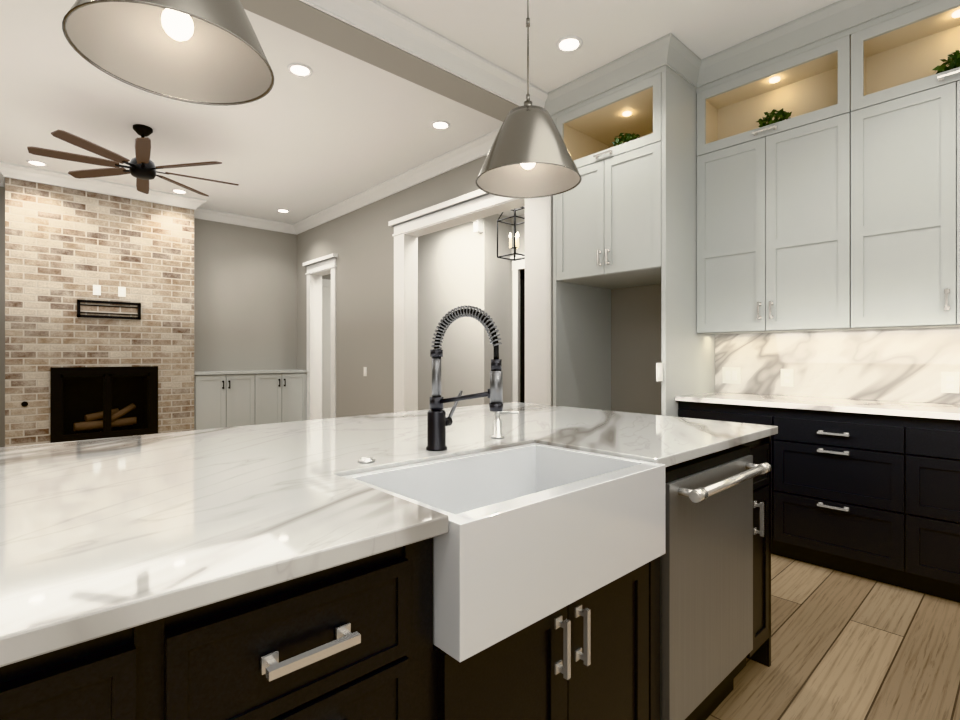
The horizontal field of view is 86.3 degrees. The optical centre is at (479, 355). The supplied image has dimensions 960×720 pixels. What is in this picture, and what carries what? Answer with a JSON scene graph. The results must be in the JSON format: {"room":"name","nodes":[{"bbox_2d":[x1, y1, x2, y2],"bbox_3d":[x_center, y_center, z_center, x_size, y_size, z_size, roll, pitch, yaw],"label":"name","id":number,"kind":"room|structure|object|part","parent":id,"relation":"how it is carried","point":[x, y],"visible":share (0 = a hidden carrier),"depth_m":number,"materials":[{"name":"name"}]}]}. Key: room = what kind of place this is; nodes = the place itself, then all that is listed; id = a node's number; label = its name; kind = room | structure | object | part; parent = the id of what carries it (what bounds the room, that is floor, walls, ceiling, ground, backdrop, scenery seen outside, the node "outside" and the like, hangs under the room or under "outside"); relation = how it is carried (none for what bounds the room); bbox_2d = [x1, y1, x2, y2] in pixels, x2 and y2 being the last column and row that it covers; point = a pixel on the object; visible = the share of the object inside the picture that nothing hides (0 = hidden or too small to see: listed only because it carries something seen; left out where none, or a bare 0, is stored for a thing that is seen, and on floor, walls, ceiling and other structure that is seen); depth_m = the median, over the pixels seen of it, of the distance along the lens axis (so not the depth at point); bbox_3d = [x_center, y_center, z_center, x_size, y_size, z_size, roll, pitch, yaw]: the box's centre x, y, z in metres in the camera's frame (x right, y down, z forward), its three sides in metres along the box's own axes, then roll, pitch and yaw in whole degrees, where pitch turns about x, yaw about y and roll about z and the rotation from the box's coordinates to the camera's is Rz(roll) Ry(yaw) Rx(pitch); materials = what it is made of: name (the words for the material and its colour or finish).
{"room":"living room and kitchen","nodes":[
{"label":"living room and kitchen","id":0,"kind":"room"},
{"bbox_2d":[0,187,330,446],"bbox_3d":[-4.787,-0.416,6.363,9.950,3.200,0.150,0,0,-43],"label":"wall","id":1,"kind":"structure","parent":0,"point":[245,297],"depth_m":7.45,"materials":[{"name":"grey paint"}]},
{"bbox_2d":[5,177,193,446],"bbox_3d":[-4.521,-0.415,6.199,1.800,3.198,0.448,0,0,-43],"label":"brick","id":2,"kind":"object","parent":1,"relation":"attached to","point":[66,249],"visible":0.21,"depth_m":5.92,"materials":[{"name":"beige brick"}]},
{"bbox_2d":[93,285,100,294],"bbox_3d":[-4.453,-0.761,5.952,0.075,0.118,0.008,0,0,-43],"label":"outlet","id":3,"kind":"object","parent":2,"relation":"attached to","point":[96,289],"visible":1,"depth_m":5.95,"materials":[{"name":"white plastic"}]},
{"bbox_2d":[50,366,157,442],"bbox_3d":[-4.513,0.556,6.161,1.022,0.847,0.426,0,0,-43],"label":"firebox insert","id":4,"kind":"object","parent":2,"relation":"in","point":[87,403],"visible":0.98,"depth_m":6.16,"materials":[{"name":"black metal"}]},
{"bbox_2d":[77,299,140,319],"bbox_3d":[-4.355,-0.536,6.025,0.610,0.200,0.027,0,0,-43],"label":"bracket","id":5,"kind":"object","parent":2,"relation":"attached to","point":[107,302],"visible":0.96,"depth_m":6.01,"materials":[{"name":"black metal"}]},
{"bbox_2d":[118,287,125,296],"bbox_3d":[-4.275,-0.761,6.114,0.075,0.118,0.008,0,0,-43],"label":"outlet","id":6,"kind":"object","parent":2,"relation":"attached to","point":[121,291],"visible":1,"depth_m":6.11,"materials":[{"name":"white plastic"}]},
{"bbox_2d":[194,212,203,215],"bbox_3d":[-3.777,-1.952,6.808,0.115,0.125,0.300,0,0,-43],"label":"crown molding","id":7,"kind":"structure","parent":1,"relation":"attached to","point":[195,213],"depth_m":7.04,"materials":[{"name":"white wood"}]},
{"bbox_2d":[194,209,291,233],"bbox_3d":[-3.441,-1.952,7.407,1.420,0.125,0.128,0,0,-43],"label":"crown molding","id":8,"kind":"structure","parent":1,"relation":"attached to","point":[212,215],"depth_m":7.45,"materials":[{"name":"white wood"}]},
{"bbox_2d":[322,279,330,418],"bbox_3d":[-2.268,-0.026,8.536,1.000,2.420,0.050,0,0,-43],"label":"door","id":9,"kind":"structure","parent":1,"relation":"attached to","point":[326,348],"depth_m":8.31,"materials":[{"name":"white wood"}]},
{"bbox_2d":[0,0,839,223],"bbox_3d":[-0.921,-2.066,2.039,10.100,0.100,11.750,0,0,-43],"label":"ceiling","id":10,"kind":"structure","parent":0,"point":[336,127],"depth_m":4.05,"materials":[{"name":"white paint"}]},
{"bbox_2d":[26,160,46,165],"bbox_3d":[-4.635,-2.011,5.356,0.170,0.010,0.170,0,0,-43],"label":"recessed light","id":11,"kind":"object","parent":10,"relation":"in","point":[36,162],"visible":1,"depth_m":5.35,"materials":[{"name":"white plastic"}]},
{"bbox_2d":[0,161,207,211],"bbox_3d":[-4.336,-1.952,5.998,2.034,0.125,0.137,0,0,-43],"label":"crown molding","id":12,"kind":"structure","parent":10,"relation":"attached to","point":[9,170],"depth_m":5.90,"materials":[{"name":"white wood"}]},
{"bbox_2d":[27,124,238,196],"bbox_3d":[-2.986,-1.793,4.535,1.532,0.444,1.532,0,0,-43],"label":"ceiling fan","id":13,"kind":"object","parent":10,"relation":"hanging from","point":[142,167],"visible":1,"depth_m":4.39,"materials":[{"name":"brown wood"}]},
{"bbox_2d":[62,0,273,105],"bbox_3d":[-0.698,-1.347,1.182,0.414,1.337,0.414,0,0,-43],"label":"pendant light","id":14,"kind":"object","parent":10,"relation":"hanging from","point":[207,52],"visible":1,"depth_m":1.27,"materials":[{"name":"silver metal"}]},
{"bbox_2d":[171,189,186,193],"bbox_3d":[-3.687,-2.011,6.280,0.170,0.010,0.170,0,0,-43],"label":"recessed light","id":15,"kind":"object","parent":10,"relation":"in","point":[179,191],"visible":0.98,"depth_m":6.28,"materials":[{"name":"white plastic"}]},
{"bbox_2d":[277,209,289,212],"bbox_3d":[-2.737,-2.011,7.124,0.170,0.010,0.170,0,0,-43],"label":"recessed light","id":16,"kind":"object","parent":10,"relation":"in","point":[283,210],"visible":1,"depth_m":7.10,"materials":[{"name":"white plastic"}]},
{"bbox_2d":[287,63,312,76],"bbox_3d":[-1.270,-2.011,3.612,0.170,0.010,0.170,0,0,-43],"label":"recessed light","id":17,"kind":"object","parent":10,"relation":"in","point":[299,69],"visible":1,"depth_m":3.60,"materials":[{"name":"white"}]},
{"bbox_2d":[240,0,519,121],"bbox_3d":[-2.214,-1.951,1.755,7.510,0.130,0.260,0,0,-43],"label":"beam","id":18,"kind":"structure","parent":10,"relation":"attached to","point":[303,18],"depth_m":3.18,"materials":[{"name":"grey"}]},
{"bbox_2d":[300,0,547,107],"bbox_3d":[-2.163,-1.952,1.545,7.298,0.125,0.115,0,0,-43],"label":"crown molding","id":19,"kind":"structure","parent":18,"relation":"attached to","point":[374,18],"depth_m":3.23,"materials":[{"name":"white"}]},
{"bbox_2d":[431,120,449,129],"bbox_3d":[-0.346,-2.011,4.474,0.170,0.010,0.170,0,0,-43],"label":"recessed light","id":20,"kind":"object","parent":10,"relation":"in","point":[440,125],"visible":1,"depth_m":4.47,"materials":[{"name":"white"}]},
{"bbox_2d":[497,206,524,260],"bbox_3d":[0.384,-1.547,5.646,0.284,0.935,0.284,0,0,-43],"label":"pendant lantern","id":21,"kind":"object","parent":10,"relation":"hanging from","point":[516,242],"visible":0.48,"depth_m":5.64,"materials":[{"name":"black metal"}]},
{"bbox_2d":[476,0,580,197],"bbox_3d":[0.189,-1.349,2.020,0.414,1.332,0.414,0,0,-43],"label":"pendant light","id":22,"kind":"object","parent":10,"relation":"hanging from","point":[528,155],"visible":1,"depth_m":1.94,"materials":[{"name":"silver metal"}]},
{"bbox_2d":[556,36,582,51],"bbox_3d":[0.577,-2.011,3.312,0.170,0.010,0.170,0,0,-43],"label":"recessed light","id":23,"kind":"object","parent":10,"relation":"in","point":[569,43],"visible":1,"depth_m":3.30,"materials":[{"name":"white"}]},
{"bbox_2d":[297,155,552,417],"bbox_3d":[-1.039,-0.416,6.138,0.151,3.200,5.250,0,0,-43],"label":"wall","id":24,"kind":"structure","parent":0,"point":[360,242],"depth_m":6.46,"materials":[{"name":"grey paint"}]},
{"bbox_2d":[302,253,337,419],"bbox_3d":[-2.252,-0.106,7.427,0.236,2.580,1.000,0,0,-43],"label":"door frame","id":25,"kind":"structure","parent":24,"relation":"attached to","point":[318,268],"depth_m":7.65,"materials":[{"name":"white wood"}]},
{"bbox_2d":[292,128,499,234],"bbox_3d":[-1.245,-1.952,6.165,0.115,0.125,4.928,0,0,-43],"label":"crown molding","id":26,"kind":"structure","parent":24,"relation":"attached to","point":[475,149],"depth_m":5.70,"materials":[{"name":"white wood"}]},
{"bbox_2d":[388,189,551,411],"bbox_3d":[-0.156,-0.189,5.143,0.236,2.745,2.440,0,0,-43],"label":"trim","id":27,"kind":"structure","parent":24,"relation":"attached to","point":[410,229],"depth_m":4.92,"materials":[{"name":"white wood"}]},
{"bbox_2d":[418,214,524,409],"bbox_3d":[0.258,-0.416,7.410,0.700,3.200,5.130,0,0,-43],"label":"wall","id":28,"kind":"structure","parent":0,"point":[460,265],"depth_m":7.45,"materials":[{"name":"grey paint"}]},
{"bbox_2d":[471,218,482,232],"bbox_3d":[-0.090,-1.865,7.063,0.280,0.298,0.090,0,0,-43],"label":"door chime","id":29,"kind":"structure","parent":28,"relation":"attached to","point":[478,226],"depth_m":7.09,"materials":[{"name":"white plastic"}]},
{"bbox_2d":[510,254,524,401],"bbox_3d":[0.830,-0.126,7.045,0.049,2.620,1.120,0,0,-43],"label":"door frame","id":30,"kind":"structure","parent":28,"relation":"attached to","point":[517,265],"depth_m":7.38,"materials":[{"name":"white wood"}]},
{"bbox_2d":[520,270,524,402],"bbox_3d":[0.896,-0.024,7.106,0.070,2.415,0.850,0,0,-43],"label":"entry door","id":31,"kind":"structure","parent":28,"relation":"in","point":[522,336],"depth_m":7.37,"materials":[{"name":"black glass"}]},
{"bbox_2d":[611,284,660,414],"bbox_3d":[3.201,-0.416,2.340,0.180,3.200,6.320,0,0,-43],"label":"wall","id":32,"kind":"structure","parent":0,"point":[635,338],"depth_m":4.29,"materials":[{"name":"grey paint"}]},
{"bbox_2d":[544,0,938,118],"bbox_3d":[2.660,-1.926,2.209,0.828,0.178,5.658,0,0,-43],"label":"crown molding","id":33,"kind":"structure","parent":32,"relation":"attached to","point":[675,57],"depth_m":3.31,"materials":[{"name":"grey"}]},
{"bbox_2d":[697,108,832,333],"bbox_3d":[1.957,-0.795,3.345,0.327,1.278,0.953,0,0,-43],"label":"upper cabinet","id":34,"kind":"object","parent":32,"relation":"attached to","point":[832,203],"depth_m":3.25,"materials":[{"name":"grey wood"}]},
{"bbox_2d":[757,108,791,126],"bbox_3d":[1.941,-1.522,3.365,0.195,0.175,0.211,0,0,-43],"label":"potted plant","id":35,"kind":"object","parent":34,"relation":"in","point":[782,114],"visible":0.44,"depth_m":3.33,"materials":[{"name":"green plant"}]},
{"bbox_2d":[715,327,959,403],"bbox_3d":[3.309,0.057,2.100,0.018,0.424,4.619,0,0,-43],"label":"backsplash","id":36,"kind":"structure","parent":32,"relation":"attached to","point":[908,365],"depth_m":3.19,"materials":[{"name":"white stone"}]},
{"bbox_2d":[722,367,740,383],"bbox_3d":[1.818,0.144,3.704,0.008,0.118,0.124,0,0,-43],"label":"light switch","id":37,"kind":"object","parent":36,"relation":"attached to","point":[731,375],"visible":1,"depth_m":3.70,"materials":[{"name":"white plastic"}]},
{"bbox_2d":[781,369,792,386],"bbox_3d":[2.062,0.149,3.439,0.008,0.118,0.075,0,0,-43],"label":"outlet","id":38,"kind":"object","parent":36,"relation":"attached to","point":[786,377],"visible":1,"depth_m":3.44,"materials":[{"name":"white plastic"}]},
{"bbox_2d":[941,372,958,392],"bbox_3d":[2.610,0.149,2.843,0.008,0.118,0.075,0,0,-43],"label":"outlet","id":39,"kind":"object","parent":36,"relation":"attached to","point":[949,382],"visible":1,"depth_m":2.84,"materials":[{"name":"white plastic"}]},
{"bbox_2d":[833,68,959,330],"bbox_3d":[2.540,-0.795,2.711,0.327,1.278,1.014,0,0,-43],"label":"upper cabinet","id":40,"kind":"object","parent":32,"relation":"attached to","point":[896,151],"depth_m":2.77,"materials":[{"name":"grey wood"}]},
{"bbox_2d":[933,50,959,73],"bbox_3d":[2.536,-1.525,2.724,0.198,0.182,0.203,0,0,-43],"label":"potted plant","id":41,"kind":"object","parent":40,"relation":"in","point":[951,63],"visible":0.38,"depth_m":2.71,"materials":[{"name":"green plant"}]},
{"bbox_2d":[706,554,959,719],"bbox_3d":[-0.921,1.224,2.039,10.100,0.080,11.750,0,0,-43],"label":"floor","id":42,"kind":"structure","parent":0,"point":[845,646],"depth_m":2.02,"materials":[{"name":"brown wood"}]},
{"bbox_2d":[0,630,123,719],"bbox_3d":[-0.888,0.742,0.824,0.465,0.884,1.026,0,0,-43],"label":"base cabinet","id":43,"kind":"object","parent":42,"relation":"on","point":[85,680],"depth_m":0.55,"materials":[{"name":"black wood"}]},
{"bbox_2d":[194,373,261,429],"bbox_3d":[-3.560,0.719,7.106,0.835,0.930,0.407,0,0,-43],"label":"base cabinet","id":44,"kind":"object","parent":42,"relation":"on","point":[223,399],"depth_m":6.94,"materials":[{"name":"grey wood"}]},
{"bbox_2d":[262,369,306,423],"bbox_3d":[-3.039,0.719,7.584,0.835,0.930,0.407,0,0,-43],"label":"base cabinet","id":45,"kind":"object","parent":42,"relation":"on","point":[284,394],"depth_m":7.48,"materials":[{"name":"grey wood"}]},
{"bbox_2d":[124,537,479,719],"bbox_3d":[-0.552,0.742,1.129,0.501,0.884,1.030,0,0,-43],"label":"base cabinet","id":46,"kind":"object","parent":42,"relation":"on","point":[352,640],"depth_m":0.72,"materials":[{"name":"black wood"}]},
{"bbox_2d":[0,402,777,666],"bbox_3d":[-0.513,0.279,1.380,3.210,0.041,1.387,0,0,-43],"label":"countertop","id":47,"kind":"structure","parent":46,"relation":"on","point":[101,537],"depth_m":0.93,"materials":[{"name":"white stone"}]},
{"bbox_3d":[-0.287,0.263,1.297,0.042,0.010,0.041,0,0,-43],"label":"air switch button","id":48,"kind":"part","parent":47,"relation":"part of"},
{"bbox_2d":[426,306,502,450],"bbox_3d":[-0.029,0.066,1.423,0.141,0.405,0.255,0,0,-43],"label":"pull-down faucet","id":49,"kind":"object","parent":47,"relation":"on","point":[438,421],"visible":1,"depth_m":1.44,"materials":[{"name":"grey metal"}]},
{"bbox_2d":[341,443,664,661],"bbox_3d":[0.071,0.394,1.243,0.691,0.229,0.445,0,0,-43],"label":"farmhouse sink","id":50,"kind":"object","parent":47,"relation":"in","point":[536,533],"visible":0.79,"depth_m":1.07,"materials":[{"name":"white ceramic"}]},
{"bbox_2d":[491,411,518,438],"bbox_3d":[0.077,0.224,1.659,0.051,0.090,0.094,0,0,-43],"label":"soap dispenser","id":51,"kind":"object","parent":47,"relation":"on","point":[497,428],"visible":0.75,"depth_m":1.66,"materials":[{"name":"silver metal"}]},
{"bbox_2d":[480,557,659,719],"bbox_3d":[0.006,0.848,1.351,0.753,0.672,0.602,0,0,-43],"label":"base cabinet","id":52,"kind":"object","parent":42,"relation":"on","point":[597,656],"depth_m":1.16,"materials":[{"name":"black wood"}]},
{"bbox_2d":[660,445,770,719],"bbox_3d":[0.540,0.750,1.778,0.600,0.868,0.692,0,0,-43],"label":"dishwasher","id":53,"kind":"object","parent":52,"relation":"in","point":[706,603],"visible":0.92,"depth_m":1.52,"materials":[{"name":"silver metal"}]},
{"bbox_2d":[553,70,715,416],"bbox_3d":[1.117,-0.326,3.848,0.885,3.020,0.940,0,0,-43],"label":"tall cabinet","id":54,"kind":"object","parent":42,"relation":"on","point":[624,215],"depth_m":3.60,"materials":[{"name":"grey wood"}]},
{"bbox_2d":[612,133,639,145],"bbox_3d":[1.066,-1.523,3.692,0.212,0.176,0.210,0,0,-43],"label":"potted plant","id":55,"kind":"object","parent":54,"relation":"in","point":[626,138],"visible":0.35,"depth_m":3.66,"materials":[{"name":"green plant"}]},
{"bbox_3d":[1.134,0.104,3.231,0.075,0.118,0.008,0,0,-43],"label":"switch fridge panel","id":56,"kind":"part","parent":54,"relation":"part of","materials":[{"name":"white plastic"}]},
{"bbox_2d":[678,401,757,423],"bbox_3d":[1.727,0.742,3.390,0.607,0.884,0.579,0,0,-43],"label":"base cabinet","id":57,"kind":"object","parent":42,"relation":"on","point":[709,411],"depth_m":3.20,"materials":[{"name":"black wood"}]},
{"bbox_2d":[742,436,770,666],"bbox_3d":[0.670,0.742,2.264,0.236,0.884,1.050,0,0,-43],"label":"base cabinet","id":58,"kind":"object","parent":42,"relation":"on","point":[760,449],"depth_m":1.91,"materials":[{"name":"black wood"}]},
{"bbox_2d":[758,407,901,587],"bbox_3d":[2.106,0.742,2.977,0.607,0.884,0.648,0,0,-43],"label":"base cabinet","id":59,"kind":"object","parent":42,"relation":"on","point":[874,497],"depth_m":2.74,"materials":[{"name":"black wood"}]},
{"bbox_2d":[675,392,959,419],"bbox_3d":[3.080,0.284,1.889,0.642,0.030,4.619,0,0,-43],"label":"countertop","id":60,"kind":"structure","parent":59,"relation":"on","point":[915,409],"depth_m":2.87,"materials":[{"name":"white stone"}]},
{"bbox_2d":[902,416,959,602],"bbox_3d":[2.544,0.742,2.499,0.607,0.884,0.649,0,0,-43],"label":"base cabinet","id":61,"kind":"object","parent":42,"relation":"on","point":[930,446],"depth_m":2.47,"materials":[{"name":"black wood"}]}
]}

